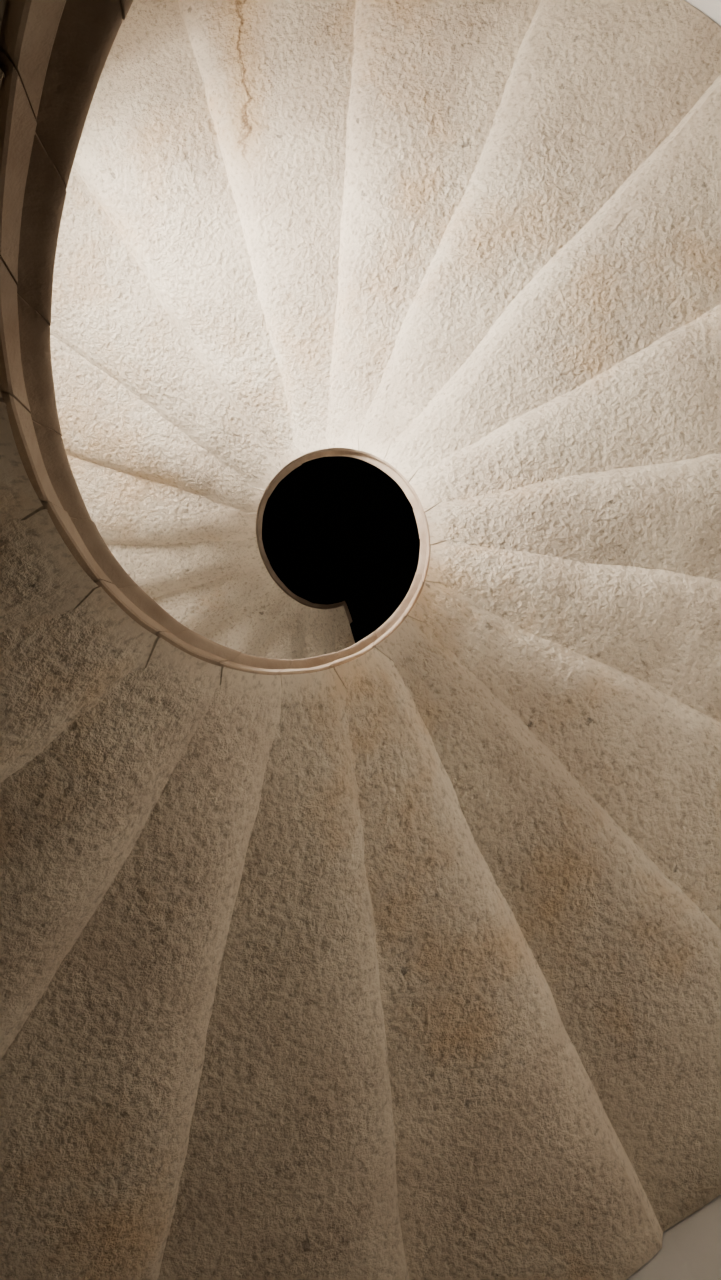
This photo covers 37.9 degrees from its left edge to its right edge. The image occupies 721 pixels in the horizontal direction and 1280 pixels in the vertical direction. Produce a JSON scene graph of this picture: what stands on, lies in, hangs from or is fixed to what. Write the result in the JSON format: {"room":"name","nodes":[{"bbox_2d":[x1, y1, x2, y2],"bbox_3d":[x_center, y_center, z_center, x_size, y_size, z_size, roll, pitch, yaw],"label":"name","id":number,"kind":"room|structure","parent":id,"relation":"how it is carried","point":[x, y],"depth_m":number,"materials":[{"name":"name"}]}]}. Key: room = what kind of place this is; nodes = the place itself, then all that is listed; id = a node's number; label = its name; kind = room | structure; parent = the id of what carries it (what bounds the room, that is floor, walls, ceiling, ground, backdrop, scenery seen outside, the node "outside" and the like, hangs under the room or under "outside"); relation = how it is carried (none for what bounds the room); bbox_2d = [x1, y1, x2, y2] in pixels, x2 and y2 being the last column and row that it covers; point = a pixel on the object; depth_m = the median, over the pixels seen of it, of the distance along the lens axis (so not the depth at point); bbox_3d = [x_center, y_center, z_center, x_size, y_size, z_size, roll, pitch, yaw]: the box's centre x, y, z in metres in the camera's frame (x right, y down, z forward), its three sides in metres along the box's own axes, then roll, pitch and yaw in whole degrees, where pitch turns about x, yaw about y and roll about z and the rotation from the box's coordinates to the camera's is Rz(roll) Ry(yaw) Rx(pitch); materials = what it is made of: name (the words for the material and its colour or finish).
{"room":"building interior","nodes":[
{"label":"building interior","id":0,"kind":"room"},
{"bbox_2d":[262,456,419,642],"bbox_3d":[-0.220,-0.744,7.160,3.440,0.001,3.440,0,-85,-2],"label":"stairwell opening","id":1,"kind":"structure","parent":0,"point":[336,529],"depth_m":7.17,"materials":[{"name":"black"}]},
{"bbox_2d":[626,0,720,1279],"bbox_3d":[-0.147,-0.354,2.476,3.503,9.400,3.399,0,-85,-2],"label":"wall","id":2,"kind":"structure","parent":0,"point":[691,1248],"depth_m":2.10,"materials":[{"name":"white paint"}]},
{"bbox_2d":[0,0,720,1279],"bbox_3d":[-0.070,-0.275,1.521,3.392,7.191,3.392,19,-86,-3],"label":"stone staircase","id":3,"kind":"structure","parent":2,"relation":"attached to","point":[393,953],"depth_m":2.17,"materials":[{"name":"stone"}]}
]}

